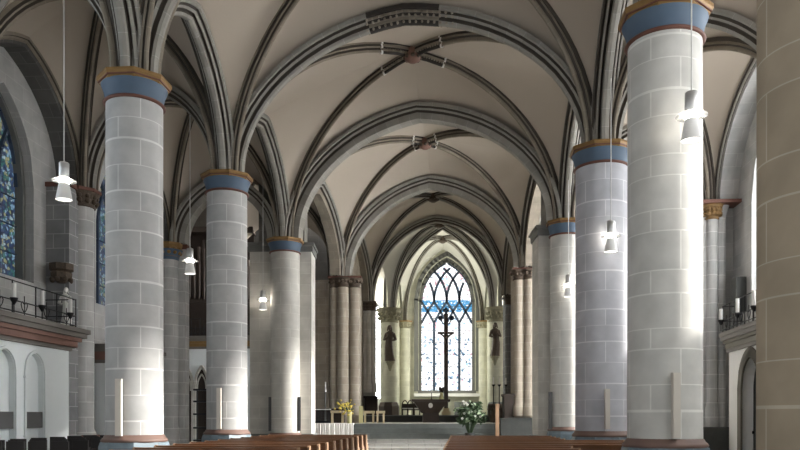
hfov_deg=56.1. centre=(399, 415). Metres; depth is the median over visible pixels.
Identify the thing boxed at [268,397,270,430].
loudspeaker
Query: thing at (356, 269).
wall
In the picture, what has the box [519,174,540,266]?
arch
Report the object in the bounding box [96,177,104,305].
window
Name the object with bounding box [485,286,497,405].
wall
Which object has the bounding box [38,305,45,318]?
candle holder
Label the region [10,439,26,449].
chair
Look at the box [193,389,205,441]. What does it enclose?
iron stand
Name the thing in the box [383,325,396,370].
statue
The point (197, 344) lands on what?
gallery
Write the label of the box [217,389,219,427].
grille
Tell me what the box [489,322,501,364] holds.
statue
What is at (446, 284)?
window
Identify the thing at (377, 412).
stool
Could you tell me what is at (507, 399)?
stall
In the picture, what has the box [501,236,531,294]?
arch
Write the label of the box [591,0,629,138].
arch
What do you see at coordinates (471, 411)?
flower arrangement
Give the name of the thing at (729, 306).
iron railing
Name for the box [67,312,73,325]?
candle holder
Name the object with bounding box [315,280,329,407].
wall
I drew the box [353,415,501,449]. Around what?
floor
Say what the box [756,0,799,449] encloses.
pillar
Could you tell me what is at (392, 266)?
ceiling
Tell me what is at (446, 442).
pew
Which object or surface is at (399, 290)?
wall
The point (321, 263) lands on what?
wall
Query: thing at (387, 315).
column
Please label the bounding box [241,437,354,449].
pew
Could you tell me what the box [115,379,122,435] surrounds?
loudspeaker
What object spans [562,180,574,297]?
pendant lamp
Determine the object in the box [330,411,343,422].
side table
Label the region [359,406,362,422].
banner
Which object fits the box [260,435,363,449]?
pew
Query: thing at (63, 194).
pendant lamp
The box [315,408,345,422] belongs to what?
altar table
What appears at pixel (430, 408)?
altar
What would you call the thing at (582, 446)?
pew
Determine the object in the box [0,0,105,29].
arch
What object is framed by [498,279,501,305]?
window
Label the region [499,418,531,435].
parapet
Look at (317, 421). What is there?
screen
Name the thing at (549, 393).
loudspeaker
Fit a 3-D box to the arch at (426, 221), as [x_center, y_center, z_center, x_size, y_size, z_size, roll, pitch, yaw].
[2.375,-10.521,49.850,9.549,5.478,0.680,0,0,17]
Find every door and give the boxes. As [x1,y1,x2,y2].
[189,375,190,442]
[196,369,205,441]
[752,370,755,449]
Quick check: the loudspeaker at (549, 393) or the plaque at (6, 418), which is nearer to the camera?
the plaque at (6, 418)
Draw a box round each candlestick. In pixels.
[492,377,494,403]
[497,377,500,403]
[504,378,507,393]
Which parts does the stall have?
cornice, panel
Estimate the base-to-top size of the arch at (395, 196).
5.189 m
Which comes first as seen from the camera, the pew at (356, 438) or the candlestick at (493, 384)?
the pew at (356, 438)
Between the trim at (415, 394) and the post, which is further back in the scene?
the trim at (415, 394)
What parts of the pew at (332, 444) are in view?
rail, backrest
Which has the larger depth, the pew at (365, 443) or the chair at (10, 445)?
the pew at (365, 443)
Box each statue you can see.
[57,287,74,326]
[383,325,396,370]
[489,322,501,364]
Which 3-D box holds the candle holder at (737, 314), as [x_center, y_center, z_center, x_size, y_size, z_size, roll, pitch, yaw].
[11.118,-3.200,24.713,0.220,0.400,0.214,0,0,0]
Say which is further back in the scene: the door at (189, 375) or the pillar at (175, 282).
the door at (189, 375)
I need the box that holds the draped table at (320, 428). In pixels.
[315,423,353,434]
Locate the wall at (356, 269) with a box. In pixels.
[353,254,362,405]
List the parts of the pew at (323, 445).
rail, backrest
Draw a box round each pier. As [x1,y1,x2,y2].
[247,184,317,435]
[328,276,362,422]
[363,301,377,414]
[501,294,510,393]
[509,267,531,417]
[529,194,549,435]
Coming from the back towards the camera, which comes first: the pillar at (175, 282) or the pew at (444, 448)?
the pillar at (175, 282)
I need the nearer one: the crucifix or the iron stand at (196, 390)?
the iron stand at (196, 390)
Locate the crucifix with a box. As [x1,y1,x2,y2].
[437,307,453,414]
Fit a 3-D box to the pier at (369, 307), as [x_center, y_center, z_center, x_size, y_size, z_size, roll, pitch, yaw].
[-2.115,-3.110,51.704,1.169,9.420,1.592,0,0,0]
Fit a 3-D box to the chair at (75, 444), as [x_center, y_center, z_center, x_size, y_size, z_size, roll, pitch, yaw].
[-8.180,1.110,19.431,0.460,0.980,0.458,0,0,7]
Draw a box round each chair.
[0,440,4,449]
[6,441,24,449]
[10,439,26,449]
[28,441,46,449]
[50,441,68,449]
[71,440,88,449]
[90,439,100,449]
[402,400,407,414]
[407,400,413,414]
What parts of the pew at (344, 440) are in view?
rail, backrest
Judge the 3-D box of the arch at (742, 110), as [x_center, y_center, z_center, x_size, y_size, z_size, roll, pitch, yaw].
[11.793,-9.623,23.751,1.210,3.674,7.751,0,0,5]
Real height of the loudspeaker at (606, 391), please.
1.128 m
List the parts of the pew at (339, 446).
rail, backrest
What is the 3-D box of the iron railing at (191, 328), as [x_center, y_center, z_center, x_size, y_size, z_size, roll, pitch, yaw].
[-9.662,-4.885,41.301,6.514,0.970,1.015,0,0,0]
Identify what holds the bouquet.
in the vase at (349, 418)
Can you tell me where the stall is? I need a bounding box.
[501,394,514,417]
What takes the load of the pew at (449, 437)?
on the floor
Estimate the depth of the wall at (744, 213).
26.41 m
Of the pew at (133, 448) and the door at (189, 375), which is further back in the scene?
the door at (189, 375)
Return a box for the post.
[495,404,498,435]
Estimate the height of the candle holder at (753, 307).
0.400 m
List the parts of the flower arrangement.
pot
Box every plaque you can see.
[0,412,12,428]
[27,412,42,427]
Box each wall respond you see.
[45,182,101,436]
[703,199,741,449]
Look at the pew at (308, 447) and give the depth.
16.03 m
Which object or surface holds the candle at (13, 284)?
on the candle holder at (14, 300)
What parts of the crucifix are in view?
post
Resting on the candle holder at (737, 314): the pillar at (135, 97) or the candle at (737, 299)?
the candle at (737, 299)
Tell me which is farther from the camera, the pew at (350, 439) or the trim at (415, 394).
the trim at (415, 394)
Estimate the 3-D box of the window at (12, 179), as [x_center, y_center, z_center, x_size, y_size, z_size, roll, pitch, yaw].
[-12.322,-7.181,22.730,0.550,6.243,3.536,0,0,4]
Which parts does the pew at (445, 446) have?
rail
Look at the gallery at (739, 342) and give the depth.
25.29 m
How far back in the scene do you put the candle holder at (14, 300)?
20.37 m
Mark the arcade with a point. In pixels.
(193, 382)
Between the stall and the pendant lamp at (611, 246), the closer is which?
the pendant lamp at (611, 246)
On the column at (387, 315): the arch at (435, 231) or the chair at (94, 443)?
the arch at (435, 231)
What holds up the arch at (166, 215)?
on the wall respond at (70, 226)
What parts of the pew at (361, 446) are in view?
rail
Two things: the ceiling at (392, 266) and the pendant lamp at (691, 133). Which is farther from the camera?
the ceiling at (392, 266)
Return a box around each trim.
[414,251,479,390]
[414,393,479,396]
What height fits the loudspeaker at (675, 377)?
1.203 m
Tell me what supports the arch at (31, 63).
on the wall respond
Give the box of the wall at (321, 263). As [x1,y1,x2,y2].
[194,207,328,279]
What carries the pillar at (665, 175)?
on the floor
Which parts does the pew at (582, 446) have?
rail, backrest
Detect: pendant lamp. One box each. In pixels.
[51,0,76,201]
[182,248,197,274]
[257,290,268,310]
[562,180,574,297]
[601,220,620,252]
[675,0,707,144]
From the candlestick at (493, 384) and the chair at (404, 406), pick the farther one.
the chair at (404, 406)
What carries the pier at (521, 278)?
on the floor
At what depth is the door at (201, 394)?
41.38 m
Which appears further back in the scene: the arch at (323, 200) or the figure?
the figure
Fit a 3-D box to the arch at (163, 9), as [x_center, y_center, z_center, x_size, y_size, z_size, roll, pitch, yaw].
[-0.520,-10.178,16.050,11.465,4.804,0.680,0,0,14]
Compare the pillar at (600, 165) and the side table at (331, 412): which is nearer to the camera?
the pillar at (600, 165)
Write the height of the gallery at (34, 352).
4.384 m
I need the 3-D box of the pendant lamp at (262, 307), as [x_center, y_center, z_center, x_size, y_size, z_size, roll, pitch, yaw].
[-6.028,-8.032,33.000,0.540,6.736,0.540,0,0,0]
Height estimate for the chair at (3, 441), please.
0.980 m
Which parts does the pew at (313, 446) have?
rail, backrest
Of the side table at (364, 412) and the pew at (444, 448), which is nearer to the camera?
the pew at (444, 448)
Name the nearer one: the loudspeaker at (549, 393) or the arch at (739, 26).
the arch at (739, 26)
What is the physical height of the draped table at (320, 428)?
0.936 m
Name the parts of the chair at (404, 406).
backrest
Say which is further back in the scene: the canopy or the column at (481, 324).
the column at (481, 324)
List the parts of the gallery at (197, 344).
cornice, cornice, cornice, cornice, cornice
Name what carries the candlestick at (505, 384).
on the floor
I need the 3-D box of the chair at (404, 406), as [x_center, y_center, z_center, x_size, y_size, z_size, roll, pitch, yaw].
[0.347,-0.590,52.207,0.480,1.060,0.415,0,0,0]
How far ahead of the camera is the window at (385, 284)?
56.78 m
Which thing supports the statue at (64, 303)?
attached to the wall respond at (70, 226)
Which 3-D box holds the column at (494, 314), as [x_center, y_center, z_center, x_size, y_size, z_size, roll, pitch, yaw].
[6.950,-3.940,54.000,1.700,7.760,1.700,0,0,0]
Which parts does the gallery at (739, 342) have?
cornice, cornice, cornice, cornice, cornice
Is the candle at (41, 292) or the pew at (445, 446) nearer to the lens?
the pew at (445, 446)
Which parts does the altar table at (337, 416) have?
panel, cornice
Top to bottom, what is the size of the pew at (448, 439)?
0.972 m
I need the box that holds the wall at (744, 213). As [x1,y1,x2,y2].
[733,113,755,327]
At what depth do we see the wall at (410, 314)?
62.00 m
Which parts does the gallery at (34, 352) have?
niche moulding, niche moulding, cornice, cornice, cornice, cornice, cornice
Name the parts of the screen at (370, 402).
panel, cornice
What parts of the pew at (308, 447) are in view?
rail, backrest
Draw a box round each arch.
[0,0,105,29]
[0,31,78,184]
[88,83,209,188]
[107,0,142,66]
[132,0,638,72]
[163,188,169,240]
[169,182,278,245]
[174,0,233,168]
[227,3,595,171]
[255,113,289,235]
[284,101,561,239]
[313,181,345,275]
[339,175,524,275]
[357,238,373,300]
[373,215,504,299]
[390,227,494,306]
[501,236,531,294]
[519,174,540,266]
[558,101,580,217]
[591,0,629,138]
[616,7,756,137]
[621,125,705,198]
[715,57,756,198]
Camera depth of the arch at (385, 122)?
31.52 m
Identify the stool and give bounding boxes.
[376,411,384,422]
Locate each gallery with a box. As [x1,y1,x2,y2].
[0,309,90,449]
[95,344,165,434]
[189,335,249,431]
[719,320,755,449]
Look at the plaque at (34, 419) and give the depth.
22.01 m
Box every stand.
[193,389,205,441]
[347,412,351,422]
[487,404,501,422]
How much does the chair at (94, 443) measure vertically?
0.980 m
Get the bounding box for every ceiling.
[0,0,756,300]
[374,223,503,306]
[400,230,485,319]
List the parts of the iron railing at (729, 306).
rail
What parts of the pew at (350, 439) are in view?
rail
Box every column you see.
[376,307,401,414]
[399,320,412,414]
[476,320,486,414]
[485,306,502,414]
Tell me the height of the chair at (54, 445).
0.980 m
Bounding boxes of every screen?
[315,409,330,422]
[364,396,378,414]
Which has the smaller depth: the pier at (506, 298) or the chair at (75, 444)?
the chair at (75, 444)
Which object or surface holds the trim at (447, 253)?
attached to the wall at (410, 314)
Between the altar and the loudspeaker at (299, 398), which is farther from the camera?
the altar
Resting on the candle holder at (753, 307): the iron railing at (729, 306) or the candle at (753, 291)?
the candle at (753, 291)
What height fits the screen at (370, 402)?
1.289 m
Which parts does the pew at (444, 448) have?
rail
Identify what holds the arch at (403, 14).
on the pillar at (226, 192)
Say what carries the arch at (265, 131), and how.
on the pillar at (226, 192)
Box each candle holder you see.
[9,297,17,311]
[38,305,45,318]
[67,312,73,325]
[734,312,740,324]
[750,305,755,318]
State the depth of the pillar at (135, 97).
16.96 m
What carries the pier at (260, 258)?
on the floor
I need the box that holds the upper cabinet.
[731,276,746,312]
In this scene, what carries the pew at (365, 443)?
on the floor
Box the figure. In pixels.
[439,387,444,398]
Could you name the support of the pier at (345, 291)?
on the floor
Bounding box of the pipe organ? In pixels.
[189,227,255,335]
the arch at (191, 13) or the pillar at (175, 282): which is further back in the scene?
the pillar at (175, 282)
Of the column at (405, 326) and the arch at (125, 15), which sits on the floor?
the column at (405, 326)
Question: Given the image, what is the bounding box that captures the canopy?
[49,262,73,283]
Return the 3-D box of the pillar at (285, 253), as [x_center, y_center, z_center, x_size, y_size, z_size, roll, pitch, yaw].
[-5.100,-3.110,33.300,1.733,9.420,1.733,0,0,0]
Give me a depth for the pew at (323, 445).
18.07 m
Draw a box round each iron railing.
[0,276,75,326]
[189,318,249,335]
[722,292,755,331]
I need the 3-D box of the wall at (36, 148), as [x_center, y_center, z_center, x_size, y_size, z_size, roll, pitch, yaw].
[-11.972,-5.300,26.826,0.562,13.800,15.340,0,0,4]
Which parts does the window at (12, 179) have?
glass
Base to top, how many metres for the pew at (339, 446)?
0.972 m
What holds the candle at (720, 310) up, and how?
on the candle holder
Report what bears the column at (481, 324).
on the floor
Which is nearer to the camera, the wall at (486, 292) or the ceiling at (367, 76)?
the ceiling at (367, 76)
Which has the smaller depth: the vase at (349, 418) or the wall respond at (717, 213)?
the wall respond at (717, 213)
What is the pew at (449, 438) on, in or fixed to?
on the floor
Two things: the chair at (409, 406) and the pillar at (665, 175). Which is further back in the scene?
the chair at (409, 406)
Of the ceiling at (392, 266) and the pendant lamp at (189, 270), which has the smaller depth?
the pendant lamp at (189, 270)
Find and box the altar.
[411,399,449,421]
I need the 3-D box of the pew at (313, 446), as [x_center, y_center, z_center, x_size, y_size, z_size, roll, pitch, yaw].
[-3.502,1.114,17.207,3.390,0.972,0.740,0,0,5]
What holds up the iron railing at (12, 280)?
on the gallery at (34, 352)
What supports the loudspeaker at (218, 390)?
attached to the pillar at (226, 192)
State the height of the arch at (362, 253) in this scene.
3.697 m
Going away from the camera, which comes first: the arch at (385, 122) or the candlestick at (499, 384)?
the arch at (385, 122)
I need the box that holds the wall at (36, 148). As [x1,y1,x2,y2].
[0,46,104,343]
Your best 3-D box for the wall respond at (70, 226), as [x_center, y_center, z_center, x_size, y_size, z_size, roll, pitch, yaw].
[-11.171,-3.100,25.879,1.601,9.400,1.900,0,0,5]
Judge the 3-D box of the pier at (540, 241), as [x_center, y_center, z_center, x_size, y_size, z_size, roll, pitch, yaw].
[6.780,-4.700,31.375,2.480,12.600,1.690,0,0,0]
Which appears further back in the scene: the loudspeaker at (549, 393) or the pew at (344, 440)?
the loudspeaker at (549, 393)
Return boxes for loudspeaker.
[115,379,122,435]
[216,388,221,428]
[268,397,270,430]
[298,397,300,430]
[548,392,551,428]
[604,389,609,428]
[671,373,680,437]
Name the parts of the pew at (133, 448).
backrest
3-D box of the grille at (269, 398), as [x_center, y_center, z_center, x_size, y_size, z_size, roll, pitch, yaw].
[-5.715,-0.088,32.977,0.116,1.440,0.010,0,0,0]
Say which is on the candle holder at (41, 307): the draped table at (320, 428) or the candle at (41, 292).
the candle at (41, 292)
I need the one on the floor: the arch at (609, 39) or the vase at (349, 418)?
the vase at (349, 418)
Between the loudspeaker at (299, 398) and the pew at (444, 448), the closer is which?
the pew at (444, 448)
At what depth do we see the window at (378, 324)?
59.77 m
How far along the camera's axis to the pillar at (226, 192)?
23.90 m
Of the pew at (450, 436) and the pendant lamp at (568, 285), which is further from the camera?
the pendant lamp at (568, 285)
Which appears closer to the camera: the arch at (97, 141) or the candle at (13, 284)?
the candle at (13, 284)
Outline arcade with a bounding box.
[189,365,205,441]
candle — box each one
[12,283,15,296]
[40,291,43,304]
[68,298,71,311]
[719,309,722,319]
[736,298,738,311]
[752,290,755,304]
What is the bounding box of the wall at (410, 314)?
[401,250,484,414]
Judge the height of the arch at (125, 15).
3.730 m
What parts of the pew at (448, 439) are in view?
rail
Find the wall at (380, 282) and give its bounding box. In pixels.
[375,267,384,410]
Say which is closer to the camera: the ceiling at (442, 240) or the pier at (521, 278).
the pier at (521, 278)
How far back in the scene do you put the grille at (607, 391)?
21.02 m
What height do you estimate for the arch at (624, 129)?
3.524 m
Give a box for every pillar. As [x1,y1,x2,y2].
[96,66,171,449]
[163,241,190,444]
[200,169,252,441]
[266,236,303,434]
[546,217,574,439]
[570,138,626,439]
[618,0,713,449]
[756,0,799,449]
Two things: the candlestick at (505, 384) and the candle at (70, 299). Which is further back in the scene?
the candlestick at (505, 384)
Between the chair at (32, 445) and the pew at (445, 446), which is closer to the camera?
the pew at (445, 446)
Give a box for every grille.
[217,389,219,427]
[269,398,270,429]
[298,398,299,429]
[606,390,609,427]
[674,374,679,436]
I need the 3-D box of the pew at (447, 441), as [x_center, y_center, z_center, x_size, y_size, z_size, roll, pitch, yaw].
[3.527,1.114,19.032,4.640,0.972,0.740,0,0,5]
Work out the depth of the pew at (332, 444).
19.10 m
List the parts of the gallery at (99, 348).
cornice, cornice, cornice, cornice, cornice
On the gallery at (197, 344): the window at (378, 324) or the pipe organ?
the pipe organ
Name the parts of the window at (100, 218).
glass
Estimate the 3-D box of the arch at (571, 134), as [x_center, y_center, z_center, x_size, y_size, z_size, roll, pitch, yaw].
[6.290,-9.644,26.085,0.680,3.733,8.025,0,0,5]
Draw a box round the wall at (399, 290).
[387,285,400,405]
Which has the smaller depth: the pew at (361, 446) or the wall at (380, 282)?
the pew at (361, 446)
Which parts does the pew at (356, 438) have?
rail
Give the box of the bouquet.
[334,399,354,415]
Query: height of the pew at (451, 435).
0.972 m
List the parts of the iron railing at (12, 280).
rail, rail, rail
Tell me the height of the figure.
0.765 m
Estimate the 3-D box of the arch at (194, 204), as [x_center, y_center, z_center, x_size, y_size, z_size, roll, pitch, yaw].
[-7.750,-9.267,33.750,5.136,2.986,1.060,0,0,10]
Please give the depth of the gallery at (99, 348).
26.93 m
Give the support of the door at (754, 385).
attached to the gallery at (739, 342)
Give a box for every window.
[0,92,24,280]
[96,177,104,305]
[376,304,380,397]
[383,278,386,306]
[418,258,475,392]
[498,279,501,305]
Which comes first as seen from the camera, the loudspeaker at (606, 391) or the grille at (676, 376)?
the grille at (676, 376)
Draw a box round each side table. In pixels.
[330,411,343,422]
[363,411,374,422]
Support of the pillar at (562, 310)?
on the floor
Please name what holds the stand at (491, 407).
on the floor
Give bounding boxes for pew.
[132,447,299,449]
[154,445,310,449]
[173,443,319,449]
[189,442,328,449]
[204,440,335,449]
[217,439,342,449]
[230,438,348,449]
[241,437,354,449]
[251,436,359,449]
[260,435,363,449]
[268,434,367,449]
[443,447,580,449]
[444,445,572,447]
[445,444,621,449]
[446,442,621,443]
[447,441,623,442]
[448,439,624,440]
[449,437,559,438]
[449,438,564,439]
[450,436,555,437]
[451,435,551,436]
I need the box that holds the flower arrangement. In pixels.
[453,400,487,435]

